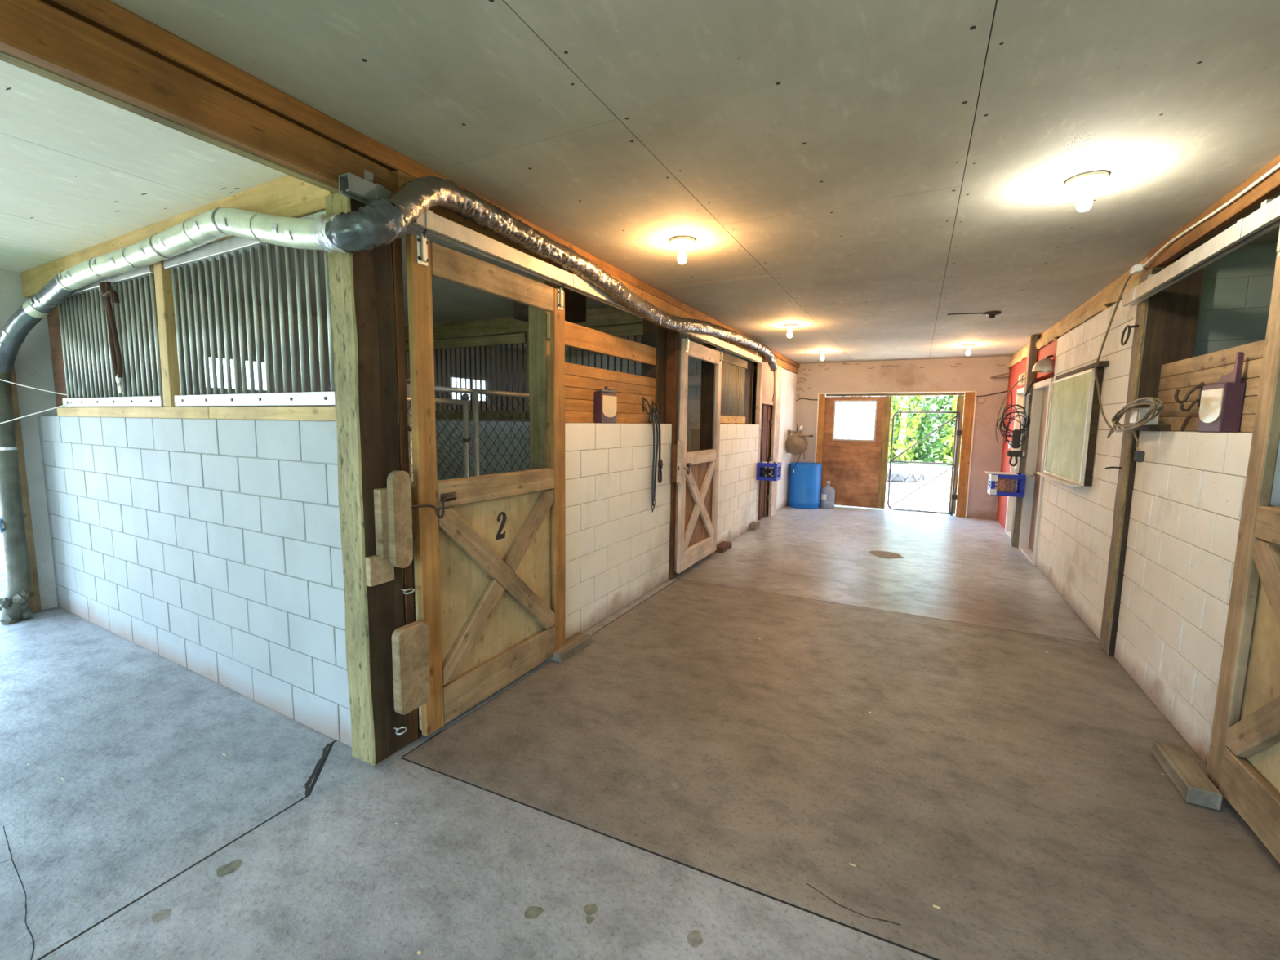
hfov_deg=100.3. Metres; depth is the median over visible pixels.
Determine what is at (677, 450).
block
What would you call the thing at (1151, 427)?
support
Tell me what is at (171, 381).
post
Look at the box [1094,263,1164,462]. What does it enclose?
extension cord
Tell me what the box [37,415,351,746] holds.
wall
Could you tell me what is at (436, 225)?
door track
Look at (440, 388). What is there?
gate
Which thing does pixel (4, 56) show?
trim
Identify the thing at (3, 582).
ground
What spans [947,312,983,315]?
cable
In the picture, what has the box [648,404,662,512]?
strap
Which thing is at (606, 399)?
wall holder
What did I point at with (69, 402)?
twine
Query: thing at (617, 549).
wall
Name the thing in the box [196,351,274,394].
window
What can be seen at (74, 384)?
grille
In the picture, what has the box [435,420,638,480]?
wire mesh
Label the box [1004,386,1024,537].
door
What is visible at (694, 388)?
wall partition
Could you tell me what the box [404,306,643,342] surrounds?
trim
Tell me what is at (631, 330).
grille
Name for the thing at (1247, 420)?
board
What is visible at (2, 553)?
ground
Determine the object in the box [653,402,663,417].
coat hook
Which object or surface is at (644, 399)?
coat hook
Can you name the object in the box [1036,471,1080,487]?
tray
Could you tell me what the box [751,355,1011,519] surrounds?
wall
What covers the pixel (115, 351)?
strap
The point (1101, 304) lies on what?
trim
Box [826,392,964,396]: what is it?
trim
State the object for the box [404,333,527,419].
grille
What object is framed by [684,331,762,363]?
door track
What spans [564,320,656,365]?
board
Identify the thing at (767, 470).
straps
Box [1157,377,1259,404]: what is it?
board
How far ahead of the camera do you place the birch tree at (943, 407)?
26.23 m
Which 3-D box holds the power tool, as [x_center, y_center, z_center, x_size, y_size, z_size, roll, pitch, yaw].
[4.983,-0.424,7.090,0.170,0.492,0.078,4,7,27]
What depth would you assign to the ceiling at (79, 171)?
2.44 m
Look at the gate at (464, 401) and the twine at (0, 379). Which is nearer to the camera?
the gate at (464, 401)
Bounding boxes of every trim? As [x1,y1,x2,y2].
[0,50,338,193]
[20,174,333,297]
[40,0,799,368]
[47,303,85,408]
[57,406,209,418]
[208,406,336,421]
[393,169,681,317]
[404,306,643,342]
[681,310,767,362]
[761,362,774,404]
[766,366,782,513]
[768,364,782,516]
[774,356,798,373]
[814,393,819,462]
[816,394,825,502]
[817,391,977,394]
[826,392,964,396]
[955,392,974,517]
[964,391,977,517]
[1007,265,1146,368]
[1010,334,1039,546]
[1146,155,1279,271]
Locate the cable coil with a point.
(1027, 393)
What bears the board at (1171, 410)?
on the board at (1247, 420)
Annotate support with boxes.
[1134,424,1170,431]
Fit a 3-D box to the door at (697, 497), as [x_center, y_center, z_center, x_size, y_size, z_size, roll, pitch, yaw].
[0.657,-0.300,5.866,0.103,2.455,1.271,4,7,27]
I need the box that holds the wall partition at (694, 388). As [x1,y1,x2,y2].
[564,348,753,452]
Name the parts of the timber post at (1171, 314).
edge strip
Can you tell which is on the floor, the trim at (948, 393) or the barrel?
the barrel
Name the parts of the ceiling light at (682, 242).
bulb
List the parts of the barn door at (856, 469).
panel, panel, window trim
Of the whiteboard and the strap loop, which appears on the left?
the whiteboard
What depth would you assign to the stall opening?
3.49 m
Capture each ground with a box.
[0,438,951,613]
[0,533,4,558]
[884,463,959,513]
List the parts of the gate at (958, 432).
hinge post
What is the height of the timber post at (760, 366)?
2.605 m
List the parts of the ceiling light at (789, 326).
bulb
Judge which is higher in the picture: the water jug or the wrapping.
the water jug
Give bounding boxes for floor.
[0,505,1279,959]
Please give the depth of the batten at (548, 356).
3.58 m
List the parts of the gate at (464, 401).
rail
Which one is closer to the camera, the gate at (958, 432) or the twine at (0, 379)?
the twine at (0, 379)
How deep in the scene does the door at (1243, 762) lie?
2.19 m
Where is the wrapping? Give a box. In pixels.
[0,591,32,624]
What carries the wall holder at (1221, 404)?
on the wall at (1188, 494)
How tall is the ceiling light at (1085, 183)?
0.151 m
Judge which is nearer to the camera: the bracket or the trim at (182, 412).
the trim at (182, 412)
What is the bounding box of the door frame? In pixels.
[391,237,417,743]
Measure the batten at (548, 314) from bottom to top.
0.160 m
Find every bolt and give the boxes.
[393,726,407,734]
[400,588,414,594]
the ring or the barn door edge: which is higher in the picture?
the ring
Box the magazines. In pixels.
[997,478,1017,492]
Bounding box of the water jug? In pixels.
[819,480,835,508]
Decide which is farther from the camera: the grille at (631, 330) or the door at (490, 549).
the grille at (631, 330)
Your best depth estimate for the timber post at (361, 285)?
2.40 m
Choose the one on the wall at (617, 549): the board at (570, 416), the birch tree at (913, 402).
the board at (570, 416)
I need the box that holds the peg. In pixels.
[1104,466,1121,469]
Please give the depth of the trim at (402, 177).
2.99 m
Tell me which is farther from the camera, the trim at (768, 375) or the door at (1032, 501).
the trim at (768, 375)
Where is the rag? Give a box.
[762,461,777,476]
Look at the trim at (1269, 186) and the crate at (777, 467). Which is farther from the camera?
the crate at (777, 467)
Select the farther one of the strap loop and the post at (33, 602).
the post at (33, 602)
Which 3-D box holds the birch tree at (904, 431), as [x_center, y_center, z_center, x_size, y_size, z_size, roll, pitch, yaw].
[11.545,-5.199,23.055,1.867,9.066,1.707,-2,7,-26]
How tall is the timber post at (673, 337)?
2.560 m
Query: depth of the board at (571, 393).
4.18 m
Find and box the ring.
[1120,324,1138,345]
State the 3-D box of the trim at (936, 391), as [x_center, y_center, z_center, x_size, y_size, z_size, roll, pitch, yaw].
[4.674,-1.617,9.885,2.650,0.022,0.035,4,7,27]
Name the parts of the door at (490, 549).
hanger rod, panel, rail, rail, rail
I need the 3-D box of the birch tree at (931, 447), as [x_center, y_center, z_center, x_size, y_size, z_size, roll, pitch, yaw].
[12.948,-5.744,23.376,2.048,10.020,1.983,4,7,27]
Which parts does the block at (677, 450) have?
plate, plate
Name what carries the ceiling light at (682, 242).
attached to the ceiling at (860, 175)
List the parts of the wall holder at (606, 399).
plate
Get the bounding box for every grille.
[57,264,164,406]
[163,209,334,406]
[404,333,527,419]
[568,323,643,413]
[714,350,747,423]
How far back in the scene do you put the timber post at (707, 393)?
6.45 m
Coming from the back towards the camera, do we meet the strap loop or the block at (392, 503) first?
the strap loop
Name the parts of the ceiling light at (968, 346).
bulb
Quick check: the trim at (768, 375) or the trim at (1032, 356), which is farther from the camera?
the trim at (768, 375)
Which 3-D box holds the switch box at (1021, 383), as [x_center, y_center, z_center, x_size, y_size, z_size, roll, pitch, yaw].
[5.469,-1.438,7.630,0.058,0.160,0.500,4,7,27]
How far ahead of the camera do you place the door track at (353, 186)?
2.17 m
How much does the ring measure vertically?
0.138 m
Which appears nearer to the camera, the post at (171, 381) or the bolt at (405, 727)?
the bolt at (405, 727)
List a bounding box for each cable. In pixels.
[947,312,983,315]
[976,391,1007,396]
[1004,391,1012,443]
[1142,163,1279,266]
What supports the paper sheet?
on the crate at (992, 491)
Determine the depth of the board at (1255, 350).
2.89 m
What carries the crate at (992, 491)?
hanging from the wall at (1188, 494)
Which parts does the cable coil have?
bracket rail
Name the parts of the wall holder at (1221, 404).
plate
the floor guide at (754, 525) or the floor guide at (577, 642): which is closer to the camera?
the floor guide at (577, 642)
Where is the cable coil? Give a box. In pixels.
[995,377,1034,456]
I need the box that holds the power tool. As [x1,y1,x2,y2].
[1006,429,1022,466]
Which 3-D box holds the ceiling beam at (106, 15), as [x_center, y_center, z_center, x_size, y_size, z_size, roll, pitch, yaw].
[-0.127,-1.621,4.283,0.045,0.078,14.330,4,7,27]
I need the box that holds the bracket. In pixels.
[990,372,1010,378]
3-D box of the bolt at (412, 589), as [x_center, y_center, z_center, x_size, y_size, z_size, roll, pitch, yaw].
[-1.112,0.528,2.546,0.080,0.016,0.052,4,7,27]
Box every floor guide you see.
[547,631,592,662]
[714,541,731,552]
[749,521,759,529]
[1151,741,1222,810]
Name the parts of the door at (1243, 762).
rail, panel, rail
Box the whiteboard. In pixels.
[1036,360,1109,487]
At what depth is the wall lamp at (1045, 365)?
6.12 m
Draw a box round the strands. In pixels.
[795,362,1003,399]
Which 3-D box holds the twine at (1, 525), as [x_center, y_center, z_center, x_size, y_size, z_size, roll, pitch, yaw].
[-4.936,0.316,4.177,0.048,0.184,0.194,-1,6,-12]
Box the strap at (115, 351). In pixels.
[98,280,123,393]
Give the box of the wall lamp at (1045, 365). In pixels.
[1031,355,1053,372]
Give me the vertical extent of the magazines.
0.224 m
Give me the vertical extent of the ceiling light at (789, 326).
0.151 m
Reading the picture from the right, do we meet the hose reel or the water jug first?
the water jug
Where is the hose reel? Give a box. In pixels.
[785,424,813,472]
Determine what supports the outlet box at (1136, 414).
on the support
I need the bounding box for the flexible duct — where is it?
[0,175,777,622]
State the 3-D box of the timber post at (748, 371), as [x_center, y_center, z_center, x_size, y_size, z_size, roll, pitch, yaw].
[1.574,-1.326,8.068,0.075,0.958,0.634,4,7,27]
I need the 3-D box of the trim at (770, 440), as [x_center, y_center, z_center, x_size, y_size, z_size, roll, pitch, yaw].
[2.383,-0.692,9.544,0.188,2.605,0.029,4,7,27]
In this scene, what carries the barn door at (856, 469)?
in the wall at (970, 374)
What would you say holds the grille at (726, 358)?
in the wall at (617, 549)
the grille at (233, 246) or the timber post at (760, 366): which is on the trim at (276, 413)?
the grille at (233, 246)
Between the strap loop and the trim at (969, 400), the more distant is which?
the trim at (969, 400)
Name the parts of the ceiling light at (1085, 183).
bulb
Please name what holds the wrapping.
on the floor
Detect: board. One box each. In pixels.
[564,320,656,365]
[564,362,655,386]
[564,374,655,396]
[564,386,655,405]
[564,398,655,413]
[564,410,654,423]
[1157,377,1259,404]
[1158,358,1262,391]
[1158,414,1254,432]
[1159,395,1257,417]
[1160,339,1265,377]
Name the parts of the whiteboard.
frame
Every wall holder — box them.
[594,386,617,423]
[1197,351,1246,432]
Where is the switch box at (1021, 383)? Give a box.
[1017,372,1026,386]
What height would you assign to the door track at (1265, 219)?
0.154 m
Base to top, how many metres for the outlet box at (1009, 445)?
0.120 m
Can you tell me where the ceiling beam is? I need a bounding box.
[0,0,397,191]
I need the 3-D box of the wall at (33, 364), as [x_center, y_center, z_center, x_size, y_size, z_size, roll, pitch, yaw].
[-3.961,-0.529,6.377,0.200,2.800,14.330,4,7,27]
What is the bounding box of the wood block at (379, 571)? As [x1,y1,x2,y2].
[364,555,394,586]
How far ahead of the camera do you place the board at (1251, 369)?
2.95 m
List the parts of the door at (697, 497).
panel, rail, rail, rail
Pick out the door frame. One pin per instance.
(396, 245)
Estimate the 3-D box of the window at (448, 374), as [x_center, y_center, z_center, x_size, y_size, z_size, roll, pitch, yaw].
[-2.739,-1.438,8.501,0.075,0.440,0.890,4,7,27]
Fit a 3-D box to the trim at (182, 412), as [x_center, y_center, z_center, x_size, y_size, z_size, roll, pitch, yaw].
[-3.438,-0.457,3.607,2.351,0.068,0.100,4,7,28]
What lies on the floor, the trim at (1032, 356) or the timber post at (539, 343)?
the timber post at (539, 343)
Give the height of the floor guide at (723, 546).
0.070 m
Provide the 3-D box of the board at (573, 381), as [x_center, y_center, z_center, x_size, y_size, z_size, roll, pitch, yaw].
[-0.229,-0.778,4.455,0.035,0.084,1.590,4,7,27]
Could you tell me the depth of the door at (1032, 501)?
6.92 m
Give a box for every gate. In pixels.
[328,384,470,620]
[405,376,529,621]
[887,411,962,515]
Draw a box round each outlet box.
[1008,440,1012,448]
[1128,407,1159,425]
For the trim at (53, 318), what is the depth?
4.15 m
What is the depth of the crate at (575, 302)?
4.65 m
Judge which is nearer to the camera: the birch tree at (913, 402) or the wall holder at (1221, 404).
the wall holder at (1221, 404)
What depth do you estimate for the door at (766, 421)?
9.01 m
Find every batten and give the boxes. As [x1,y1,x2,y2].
[546,313,550,338]
[546,355,550,422]
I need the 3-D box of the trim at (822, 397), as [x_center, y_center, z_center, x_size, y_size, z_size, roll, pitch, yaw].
[3.567,-0.588,10.602,0.105,2.200,0.095,4,7,27]
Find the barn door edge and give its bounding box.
[948,395,964,514]
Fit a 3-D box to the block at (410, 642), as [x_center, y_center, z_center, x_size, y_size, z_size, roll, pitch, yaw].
[-1.111,0.885,2.549,0.113,0.410,0.175,4,7,27]
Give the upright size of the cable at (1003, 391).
0.103 m
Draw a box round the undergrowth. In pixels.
[834,404,955,457]
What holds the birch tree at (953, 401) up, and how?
on the ground at (3, 582)
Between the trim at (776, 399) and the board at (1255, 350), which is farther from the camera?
the trim at (776, 399)
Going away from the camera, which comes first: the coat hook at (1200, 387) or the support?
the coat hook at (1200, 387)
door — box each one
[404,228,565,736]
[674,334,724,573]
[757,404,772,519]
[820,395,891,508]
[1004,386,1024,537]
[1017,377,1053,565]
[1205,218,1279,863]
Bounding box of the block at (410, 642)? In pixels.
[391,620,430,715]
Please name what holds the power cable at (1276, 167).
attached to the wall at (1188, 494)
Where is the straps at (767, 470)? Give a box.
[760,466,773,477]
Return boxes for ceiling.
[0,60,287,272]
[109,0,1279,365]
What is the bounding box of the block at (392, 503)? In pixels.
[373,470,413,568]
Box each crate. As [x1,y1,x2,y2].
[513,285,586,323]
[756,461,781,480]
[986,472,1026,497]
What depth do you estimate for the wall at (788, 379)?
10.07 m
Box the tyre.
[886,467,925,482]
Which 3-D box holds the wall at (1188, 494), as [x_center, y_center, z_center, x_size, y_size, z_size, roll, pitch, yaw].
[4.557,-0.256,5.718,0.201,2.620,7.750,4,7,27]
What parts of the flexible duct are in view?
hanging cord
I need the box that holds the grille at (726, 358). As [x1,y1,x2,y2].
[714,350,747,423]
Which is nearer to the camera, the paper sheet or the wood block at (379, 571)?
the wood block at (379, 571)
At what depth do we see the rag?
8.38 m
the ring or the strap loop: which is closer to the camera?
the strap loop
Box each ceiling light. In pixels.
[670,235,695,263]
[783,324,797,337]
[817,350,827,360]
[962,344,975,355]
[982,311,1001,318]
[1065,170,1109,211]
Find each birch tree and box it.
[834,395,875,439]
[888,395,925,462]
[888,395,945,458]
[909,395,955,462]
[937,395,961,457]
[941,395,964,463]
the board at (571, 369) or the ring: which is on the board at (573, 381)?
the board at (571, 369)
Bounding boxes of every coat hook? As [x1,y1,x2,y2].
[642,396,653,414]
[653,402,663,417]
[1174,382,1204,411]
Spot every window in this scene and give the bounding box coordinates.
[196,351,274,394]
[447,373,489,404]
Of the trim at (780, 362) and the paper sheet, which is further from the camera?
the trim at (780, 362)
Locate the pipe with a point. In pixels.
(475, 393)
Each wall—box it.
[0,269,529,609]
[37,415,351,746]
[564,422,759,639]
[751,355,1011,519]
[776,368,796,511]
[996,299,1279,765]
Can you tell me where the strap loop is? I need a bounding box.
[1179,413,1199,431]
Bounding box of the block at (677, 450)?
[671,440,684,484]
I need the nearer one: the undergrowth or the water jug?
the water jug
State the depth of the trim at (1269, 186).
2.75 m
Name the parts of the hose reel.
handle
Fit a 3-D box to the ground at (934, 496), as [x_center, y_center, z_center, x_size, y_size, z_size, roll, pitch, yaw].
[9.146,0.168,16.066,26.000,0.260,14.260,4,7,27]
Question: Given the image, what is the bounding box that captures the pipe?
[472,391,479,475]
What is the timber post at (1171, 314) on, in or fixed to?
on the floor
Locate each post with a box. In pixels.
[11,365,41,613]
[153,260,183,406]
[324,192,409,765]
[526,331,529,421]
[528,276,559,470]
[642,318,666,422]
[657,328,679,579]
[699,342,716,450]
[735,357,753,424]
[755,362,763,521]
[1099,266,1204,657]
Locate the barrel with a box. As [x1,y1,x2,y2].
[788,462,822,509]
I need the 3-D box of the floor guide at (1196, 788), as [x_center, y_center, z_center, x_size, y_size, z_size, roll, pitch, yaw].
[2.516,1.350,2.471,0.110,0.075,0.408,4,7,27]
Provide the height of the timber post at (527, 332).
1.185 m
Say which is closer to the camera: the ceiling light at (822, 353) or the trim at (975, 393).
the ceiling light at (822, 353)
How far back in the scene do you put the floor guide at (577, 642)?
3.73 m
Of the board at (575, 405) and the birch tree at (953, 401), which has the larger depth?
the birch tree at (953, 401)
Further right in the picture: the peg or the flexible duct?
the peg
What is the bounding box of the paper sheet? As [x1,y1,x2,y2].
[985,471,1017,475]
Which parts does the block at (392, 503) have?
plate, plate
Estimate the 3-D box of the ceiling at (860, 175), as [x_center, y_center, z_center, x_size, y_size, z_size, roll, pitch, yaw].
[1.209,-1.627,3.687,11.700,0.101,14.900,4,7,27]
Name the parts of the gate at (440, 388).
rail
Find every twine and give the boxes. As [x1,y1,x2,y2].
[0,378,70,395]
[0,402,71,424]
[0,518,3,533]
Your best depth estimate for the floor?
2.31 m
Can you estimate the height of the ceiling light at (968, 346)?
0.151 m
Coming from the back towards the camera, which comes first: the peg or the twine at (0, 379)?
the twine at (0, 379)
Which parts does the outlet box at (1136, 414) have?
plate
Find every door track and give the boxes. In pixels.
[337,169,393,204]
[408,209,688,333]
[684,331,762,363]
[1121,195,1279,306]
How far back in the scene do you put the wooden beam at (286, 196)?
2.68 m
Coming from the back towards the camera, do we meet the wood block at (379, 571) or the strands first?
the strands
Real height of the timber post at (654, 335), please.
1.195 m
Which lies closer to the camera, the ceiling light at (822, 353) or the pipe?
the pipe
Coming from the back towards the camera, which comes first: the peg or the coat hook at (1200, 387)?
the peg
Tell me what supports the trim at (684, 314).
on the timber post at (673, 337)

